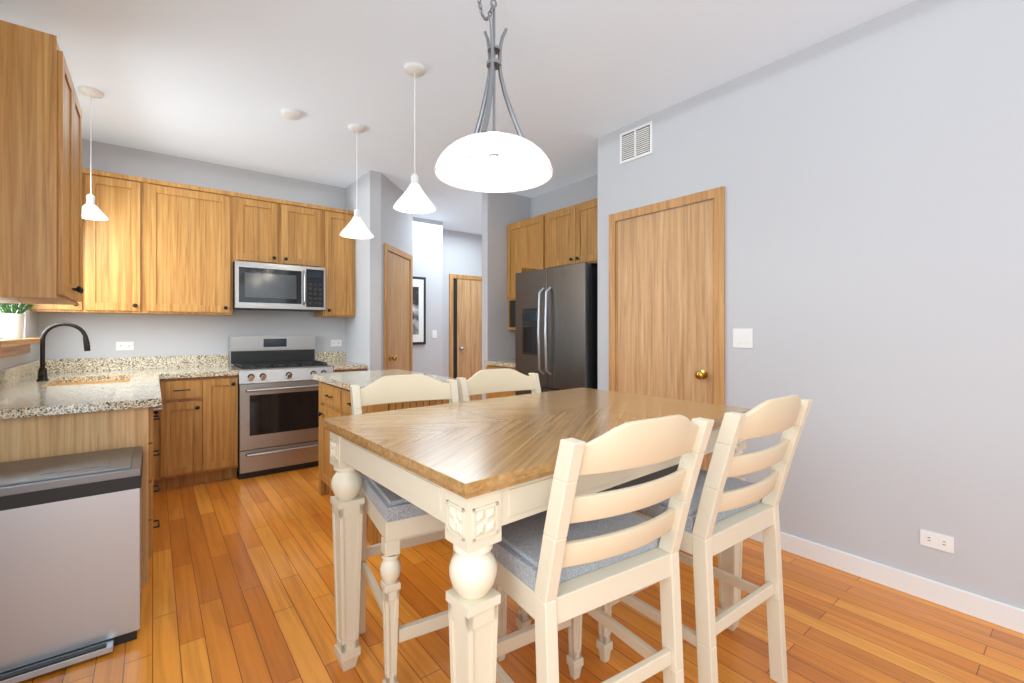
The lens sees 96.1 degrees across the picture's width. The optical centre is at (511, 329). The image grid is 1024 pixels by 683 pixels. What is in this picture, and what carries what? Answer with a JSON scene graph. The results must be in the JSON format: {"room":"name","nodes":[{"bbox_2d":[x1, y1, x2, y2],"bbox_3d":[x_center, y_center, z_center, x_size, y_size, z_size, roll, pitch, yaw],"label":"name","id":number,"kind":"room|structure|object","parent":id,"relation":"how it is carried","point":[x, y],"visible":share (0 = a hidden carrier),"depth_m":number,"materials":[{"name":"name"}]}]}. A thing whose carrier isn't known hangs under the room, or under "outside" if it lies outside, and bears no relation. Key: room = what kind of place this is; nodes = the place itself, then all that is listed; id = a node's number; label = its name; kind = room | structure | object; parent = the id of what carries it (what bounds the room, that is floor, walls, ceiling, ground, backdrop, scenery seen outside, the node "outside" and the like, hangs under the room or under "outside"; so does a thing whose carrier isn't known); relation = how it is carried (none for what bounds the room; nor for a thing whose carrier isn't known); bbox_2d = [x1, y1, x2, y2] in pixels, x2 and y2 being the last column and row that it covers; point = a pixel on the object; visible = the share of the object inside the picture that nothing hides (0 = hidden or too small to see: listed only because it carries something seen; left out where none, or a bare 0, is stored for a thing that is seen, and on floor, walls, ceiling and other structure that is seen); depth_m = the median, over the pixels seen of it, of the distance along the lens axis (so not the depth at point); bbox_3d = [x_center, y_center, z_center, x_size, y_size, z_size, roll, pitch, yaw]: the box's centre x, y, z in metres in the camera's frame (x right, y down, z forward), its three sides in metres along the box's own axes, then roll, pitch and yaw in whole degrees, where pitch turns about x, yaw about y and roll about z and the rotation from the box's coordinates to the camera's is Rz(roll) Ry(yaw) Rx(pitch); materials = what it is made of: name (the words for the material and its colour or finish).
{"room":"kitchen","nodes":[
{"label":"kitchen","id":0,"kind":"room"},
{"bbox_2d":[0,304,37,369],"bbox_3d":[-1.236,-0.150,0.323,0.150,2.800,8.430,0,0,-38],"label":"wall","id":1,"kind":"structure","parent":0,"point":[30,329],"depth_m":3.27,"materials":[{"name":"grey paint"}]},
{"bbox_2d":[0,338,39,357],"bbox_3d":[-3.014,0.107,2.797,0.091,0.105,1.220,0,0,-38],"label":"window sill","id":2,"kind":"structure","parent":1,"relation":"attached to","point":[10,347],"depth_m":2.77,"materials":[{"name":"brown wood"}]},
{"bbox_2d":[0,303,38,338],"bbox_3d":[-2.953,-0.095,2.721,0.273,0.299,0.280,0,0,-38],"label":"plant pot","id":3,"kind":"object","parent":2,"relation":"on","point":[12,323],"visible":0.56,"depth_m":2.69,"materials":[{"name":"white ceramic"}]},
{"bbox_2d":[0,360,39,390],"bbox_3d":[-2.977,0.282,2.702,0.030,0.105,2.233,0,0,-38],"label":"backsplash","id":4,"kind":"structure","parent":1,"relation":"attached to","point":[17,374],"depth_m":2.91,"materials":[{"name":"beige stone"}]},
{"bbox_2d":[0,20,83,304],"bbox_3d":[-2.254,-0.680,2.101,0.431,1.099,0.714,0,0,-38],"label":"upper cabinet","id":5,"kind":"object","parent":1,"relation":"attached to","point":[40,185],"visible":1,"depth_m":1.89,"materials":[{"name":"brown wood"}]},
{"bbox_2d":[30,168,97,313],"bbox_3d":[-3.437,-0.682,3.552,0.353,1.095,0.328,0,0,-38],"label":"upper cabinet","id":6,"kind":"object","parent":1,"relation":"attached to","point":[89,304],"depth_m":3.51,"materials":[{"name":"brown wood"}]},
{"bbox_2d":[52,379,127,386],"bbox_3d":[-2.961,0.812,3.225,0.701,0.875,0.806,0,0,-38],"label":"sink","id":7,"kind":"object","parent":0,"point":[61,380],"depth_m":3.30,"materials":[{"name":"brown wood"}]},
{"bbox_2d":[38,139,345,359],"bbox_3d":[-2.811,-0.150,4.345,2.620,2.800,0.150,0,0,-38],"label":"wall","id":8,"kind":"structure","parent":0,"point":[151,334],"depth_m":4.15,"materials":[{"name":"grey paint"}]},
{"bbox_2d":[98,171,145,313],"bbox_3d":[-3.238,-0.682,3.707,0.422,1.095,0.328,0,0,-38],"label":"upper cabinet","id":9,"kind":"object","parent":8,"relation":"attached to","point":[122,198],"depth_m":3.63,"materials":[{"name":"brown wood"}]},
{"bbox_2d":[116,342,133,349],"bbox_3d":[-3.270,0.135,3.886,0.115,0.072,0.007,0,0,-38],"label":"electrical outlet","id":10,"kind":"object","parent":8,"relation":"attached to","point":[124,345],"visible":1,"depth_m":3.88,"materials":[{"name":"white plastic"}]},
{"bbox_2d":[146,178,233,315],"bbox_3d":[-2.856,-0.682,4.005,0.700,1.095,0.328,0,0,-38],"label":"upper cabinet","id":11,"kind":"object","parent":8,"relation":"attached to","point":[154,247],"depth_m":3.90,"materials":[{"name":"brown wood"}]},
{"bbox_2d":[45,351,345,370],"bbox_3d":[-2.727,0.282,4.294,2.326,0.105,0.031,0,0,-38],"label":"backsplash","id":12,"kind":"structure","parent":8,"relation":"attached to","point":[124,363],"depth_m":3.95,"materials":[{"name":"beige stone"}]},
{"bbox_2d":[234,192,325,267],"bbox_3d":[-2.277,-0.919,4.458,0.770,0.620,0.328,0,0,-38],"label":"upper cabinet","id":13,"kind":"object","parent":8,"relation":"attached to","point":[266,230],"depth_m":4.33,"materials":[{"name":"brown wood"}]},
{"bbox_2d":[233,261,324,311],"bbox_3d":[-2.233,-0.398,4.402,0.762,0.418,0.465,0,0,-38],"label":"microwave","id":14,"kind":"object","parent":13,"relation":"attached to","point":[267,287],"visible":0.94,"depth_m":4.24,"materials":[{"name":"silver metal"}]},
{"bbox_2d":[314,207,354,317],"bbox_3d":[-1.846,-0.682,4.794,0.323,1.095,0.328,0,0,-38],"label":"upper cabinet","id":15,"kind":"object","parent":8,"relation":"attached to","point":[340,251],"depth_m":4.67,"materials":[{"name":"brown wood"}]},
{"bbox_2d":[331,340,341,345],"bbox_3d":[-1.895,0.140,4.960,0.115,0.072,0.007,0,0,-38],"label":"electrical outlet","id":16,"kind":"object","parent":8,"relation":"attached to","point":[336,342],"visible":1,"depth_m":4.96,"materials":[{"name":"white plastic"}]},
{"bbox_2d":[346,170,380,370],"bbox_3d":[-1.554,-0.150,4.775,0.110,2.800,0.720,0,0,-38],"label":"wall","id":17,"kind":"structure","parent":0,"point":[358,335],"depth_m":4.52,"materials":[{"name":"grey paint"}]},
{"bbox_2d":[381,173,412,369],"bbox_3d":[-1.287,-0.150,4.994,0.110,2.800,0.930,0,0,7],"label":"wall","id":18,"kind":"structure","parent":0,"point":[397,229],"depth_m":4.80,"materials":[{"name":"grey paint"}]},
{"bbox_2d":[384,243,412,370],"bbox_3d":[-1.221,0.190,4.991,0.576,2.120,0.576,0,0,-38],"label":"door","id":19,"kind":"structure","parent":18,"relation":"attached to","point":[398,312],"depth_m":4.97,"materials":[{"name":"brown wood"}]},
{"bbox_2d":[413,217,416,371],"bbox_3d":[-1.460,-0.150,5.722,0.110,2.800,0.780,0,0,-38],"label":"wall","id":20,"kind":"structure","parent":0,"point":[414,218],"depth_m":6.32,"materials":[{"name":"grey paint"}]},
{"bbox_2d":[417,218,444,376],"bbox_3d":[-1.406,-0.150,6.338,0.952,2.800,0.120,0,0,-38],"label":"wall","id":21,"kind":"structure","parent":0,"point":[440,254],"depth_m":6.48,"materials":[{"name":"grey paint"}]},
{"bbox_2d":[413,276,425,344],"bbox_3d":[-1.417,-0.265,6.231,0.540,0.930,0.032,0,0,-38],"label":"picture frame","id":22,"kind":"object","parent":21,"relation":"attached to","point":[419,310],"visible":0.33,"depth_m":6.33,"materials":[{"name":"black"}]},
{"bbox_2d":[432,330,436,337],"bbox_3d":[-1.094,0.060,6.500,0.072,0.115,0.008,0,0,-38],"label":"light switch","id":23,"kind":"object","parent":21,"relation":"attached to","point":[434,333],"visible":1,"depth_m":6.50,"materials":[{"name":"white plastic"}]},
{"bbox_2d":[0,0,915,234],"bbox_3d":[0.177,-1.610,3.184,6.200,0.120,11.600,0,0,-38],"label":"ceiling","id":24,"kind":"structure","parent":0,"point":[223,82],"depth_m":2.74,"materials":[{"name":"white paint"}]},
{"bbox_2d":[77,86,107,219],"bbox_3d":[-2.729,-1.140,2.982,0.170,0.820,0.170,0,0,-38],"label":"light","id":25,"kind":"object","parent":24,"relation":"hanging from","point":[91,210],"visible":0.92,"depth_m":2.97,"materials":[{"name":"white glass"}]},
{"bbox_2d":[281,108,301,119],"bbox_3d":[-1.571,-1.531,3.278,0.132,0.038,0.132,0,0,-38],"label":"smoke detector","id":26,"kind":"object","parent":24,"relation":"attached to","point":[290,114],"visible":1,"depth_m":3.25,"materials":[{"name":"white plastic"}]},
{"bbox_2d":[340,124,373,238],"bbox_3d":[-1.186,-1.135,3.515,0.248,0.830,0.248,0,0,-38],"label":"pendant light","id":27,"kind":"object","parent":24,"relation":"hanging from","point":[356,227],"visible":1,"depth_m":3.49,"materials":[{"name":"white glass"}]},
{"bbox_2d":[393,62,435,213],"bbox_3d":[-0.575,-1.135,2.723,0.248,0.830,0.248,0,0,-38],"label":"pendant light","id":28,"kind":"object","parent":24,"relation":"hanging from","point":[414,198],"visible":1,"depth_m":2.70,"materials":[{"name":"white glass"}]},
{"bbox_2d":[434,0,552,192],"bbox_3d":[-0.081,-1.107,2.069,0.530,0.884,0.530,0,0,-38],"label":"dining pendant light","id":29,"kind":"object","parent":24,"relation":"hanging from","point":[484,161],"visible":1,"depth_m":2.09,"materials":[{"name":"white glass"}]},
{"bbox_2d":[445,229,481,376],"bbox_3d":[-0.651,-0.150,7.460,1.840,2.800,0.120,0,0,-38],"label":"wall","id":30,"kind":"structure","parent":0,"point":[463,251],"depth_m":7.24,"materials":[{"name":"grey paint"}]},
{"bbox_2d":[449,274,481,400],"bbox_3d":[-0.684,0.190,7.307,0.680,2.120,0.078,0,0,-38],"label":"door","id":31,"kind":"structure","parent":30,"relation":"attached to","point":[465,327],"depth_m":7.31,"materials":[{"name":"brown wood"}]},
{"bbox_2d":[18,466,1023,682],"bbox_3d":[0.177,1.310,3.184,6.200,0.120,11.600,0,0,-38],"label":"floor","id":32,"kind":"structure","parent":0,"point":[239,588],"depth_m":1.97,"materials":[{"name":"brown wood"}]},
{"bbox_2d":[0,446,142,682],"bbox_3d":[-1.875,0.899,1.831,0.628,0.701,0.514,0,0,-38],"label":"trash can","id":33,"kind":"object","parent":32,"relation":"on","point":[70,559],"visible":0.98,"depth_m":1.74,"materials":[{"name":"silver metal"}]},
{"bbox_2d":[0,407,155,585],"bbox_3d":[-2.187,0.812,2.235,0.701,0.875,0.464,0,0,-38],"label":"base cabinet","id":34,"kind":"object","parent":32,"relation":"on","point":[49,435],"depth_m":2.14,"materials":[{"name":"brown wood"}]},
{"bbox_2d":[0,371,163,418],"bbox_3d":[-2.700,0.355,2.918,0.733,0.040,2.233,0,0,-38],"label":"countertop","id":35,"kind":"structure","parent":34,"relation":"on","point":[30,399],"depth_m":2.35,"materials":[{"name":"beige stone"}]},
{"bbox_2d":[36,322,90,380],"bbox_3d":[-3.004,0.141,3.081,0.264,0.386,0.106,0,0,-38],"label":"faucet","id":36,"kind":"object","parent":35,"relation":"on","point":[42,373],"visible":1,"depth_m":3.04,"materials":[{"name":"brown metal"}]},
{"bbox_2d":[156,375,215,491],"bbox_3d":[-2.769,0.812,3.833,0.395,0.875,0.707,0,0,-38],"label":"base cabinet","id":37,"kind":"object","parent":32,"relation":"on","point":[176,417],"depth_m":3.63,"materials":[{"name":"brown wood"}]},
{"bbox_2d":[132,367,238,378],"bbox_3d":[-2.748,0.355,3.877,0.683,0.040,0.663,0,0,-38],"label":"countertop","id":38,"kind":"structure","parent":37,"relation":"on","point":[161,371],"depth_m":3.79,"materials":[{"name":"beige stone"}]},
{"bbox_2d":[216,375,237,480],"bbox_3d":[-2.603,0.812,3.997,0.309,0.875,0.652,0,0,-38],"label":"base cabinet","id":39,"kind":"object","parent":32,"relation":"on","point":[226,385],"depth_m":3.80,"materials":[{"name":"brown wood"}]},
{"bbox_2d":[229,336,332,479],"bbox_3d":[-2.150,0.655,4.294,0.766,1.190,0.737,0,0,-38],"label":"gas range","id":40,"kind":"object","parent":32,"relation":"on","point":[278,408],"visible":0.94,"depth_m":4.05,"materials":[{"name":"silver metal"}]},
{"bbox_2d":[333,367,367,372],"bbox_3d":[-1.746,0.812,4.667,0.322,0.875,0.652,0,0,-38],"label":"base cabinet","id":41,"kind":"object","parent":32,"relation":"on","point":[335,369],"depth_m":4.40,"materials":[{"name":"beige stone"}]},
{"bbox_2d":[327,359,367,366],"bbox_3d":[-1.743,0.355,4.663,0.321,0.040,0.663,0,0,-38],"label":"countertop","id":42,"kind":"structure","parent":41,"relation":"on","point":[339,362],"depth_m":4.47,"materials":[{"name":"beige stone"}]},
{"bbox_2d":[313,369,459,544],"bbox_3d":[-0.901,0.792,3.281,0.690,0.915,1.150,0,0,-38],"label":"kitchen island","id":43,"kind":"object","parent":32,"relation":"on","point":[334,396],"visible":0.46,"depth_m":3.25,"materials":[{"name":"brown wood"}]},
{"bbox_2d":[350,374,506,682],"bbox_3d":[-0.356,0.729,1.870,0.487,1.043,0.594,0,0,-30],"label":"chair","id":44,"kind":"object","parent":32,"relation":"on","point":[399,522],"visible":0.38,"depth_m":1.62,"materials":[{"name":"beige wood"}]},
{"bbox_2d":[456,368,540,629],"bbox_3d":[0.072,0.729,2.205,0.487,1.043,0.594,0,0,-34],"label":"chair","id":45,"kind":"object","parent":32,"relation":"on","point":[492,380],"visible":0.25,"depth_m":2.40,"materials":[{"name":"beige wood"}]},
{"bbox_2d":[322,387,750,682],"bbox_3d":[0.153,0.791,1.826,1.460,0.918,0.950,0,0,-40],"label":"dining table","id":46,"kind":"object","parent":32,"relation":"on","point":[474,476],"visible":0.77,"depth_m":1.41,"materials":[{"name":"brown wood"}]},
{"bbox_2d":[484,198,597,398],"bbox_3d":[0.444,0.030,4.552,0.671,2.440,1.608,0,0,-38],"label":"cabinet","id":47,"kind":"object","parent":32,"relation":"on","point":[563,236],"visible":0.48,"depth_m":4.62,"materials":[{"name":"brown wood"}]},
{"bbox_2d":[515,262,597,394],"bbox_3d":[0.561,0.350,4.264,0.782,1.800,0.904,0,0,-38],"label":"refrigerator","id":48,"kind":"object","parent":32,"relation":"on","point":[556,328],"visible":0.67,"depth_m":3.96,"materials":[{"name":"silver metal"}]},
{"bbox_2d":[490,415,714,682],"bbox_3d":[0.189,0.729,1.323,0.487,1.043,0.594,0,0,-32],"label":"chair","id":49,"kind":"object","parent":32,"relation":"on","point":[568,558],"visible":0.79,"depth_m":1.16,"materials":[{"name":"beige wood"}]},
{"bbox_2d":[596,395,812,682],"bbox_3d":[0.674,0.729,1.651,0.487,1.043,0.594,0,0,-36],"label":"chair","id":50,"kind":"object","parent":32,"relation":"on","point":[726,510],"visible":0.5,"depth_m":1.48,"materials":[{"name":"beige wood"}]},
{"bbox_2d":[482,0,1023,608],"bbox_3d":[2.224,-0.150,2.391,0.790,2.800,7.430,0,0,-38],"label":"wall","id":51,"kind":"structure","parent":0,"point":[868,174],"depth_m":2.27,"materials":[{"name":"grey paint"}]},
{"bbox_2d":[620,121,652,163],"bbox_3d":[0.916,-1.385,3.412,0.013,0.230,0.290,0,0,-38],"label":"air vent","id":52,"kind":"object","parent":51,"relation":"in","point":[636,142],"visible":1,"depth_m":3.40,"materials":[{"name":"white plastic"}]},
{"bbox_2d":[609,186,724,470],"bbox_3d":[1.022,0.175,3.222,0.078,2.150,0.920,0,0,-38],"label":"door","id":53,"kind":"structure","parent":51,"relation":"attached to","point":[671,303],"depth_m":3.18,"materials":[{"name":"brown wood"}]},
{"bbox_2d":[733,328,752,347],"bbox_3d":[1.401,0.050,2.795,0.008,0.118,0.118,0,0,-38],"label":"light switch","id":54,"kind":"object","parent":51,"relation":"attached to","point":[742,338],"visible":1,"depth_m":2.79,"materials":[{"name":"white plastic"}]},
{"bbox_2d":[749,531,1023,633],"bbox_3d":[2.778,1.200,1.029,0.013,0.100,4.600,0,0,-38],"label":"baseboard","id":55,"kind":"structure","parent":51,"relation":"attached to","point":[1004,615],"depth_m":2.16,"materials":[{"name":"white wood"}]},
{"bbox_2d":[920,529,953,553],"bbox_3d":[1.942,0.965,2.104,0.007,0.072,0.115,0,0,-38],"label":"electrical outlet","id":56,"kind":"object","parent":51,"relation":"attached to","point":[942,542],"visible":1,"depth_m":2.10,"materials":[{"name":"white plastic"}]}
]}

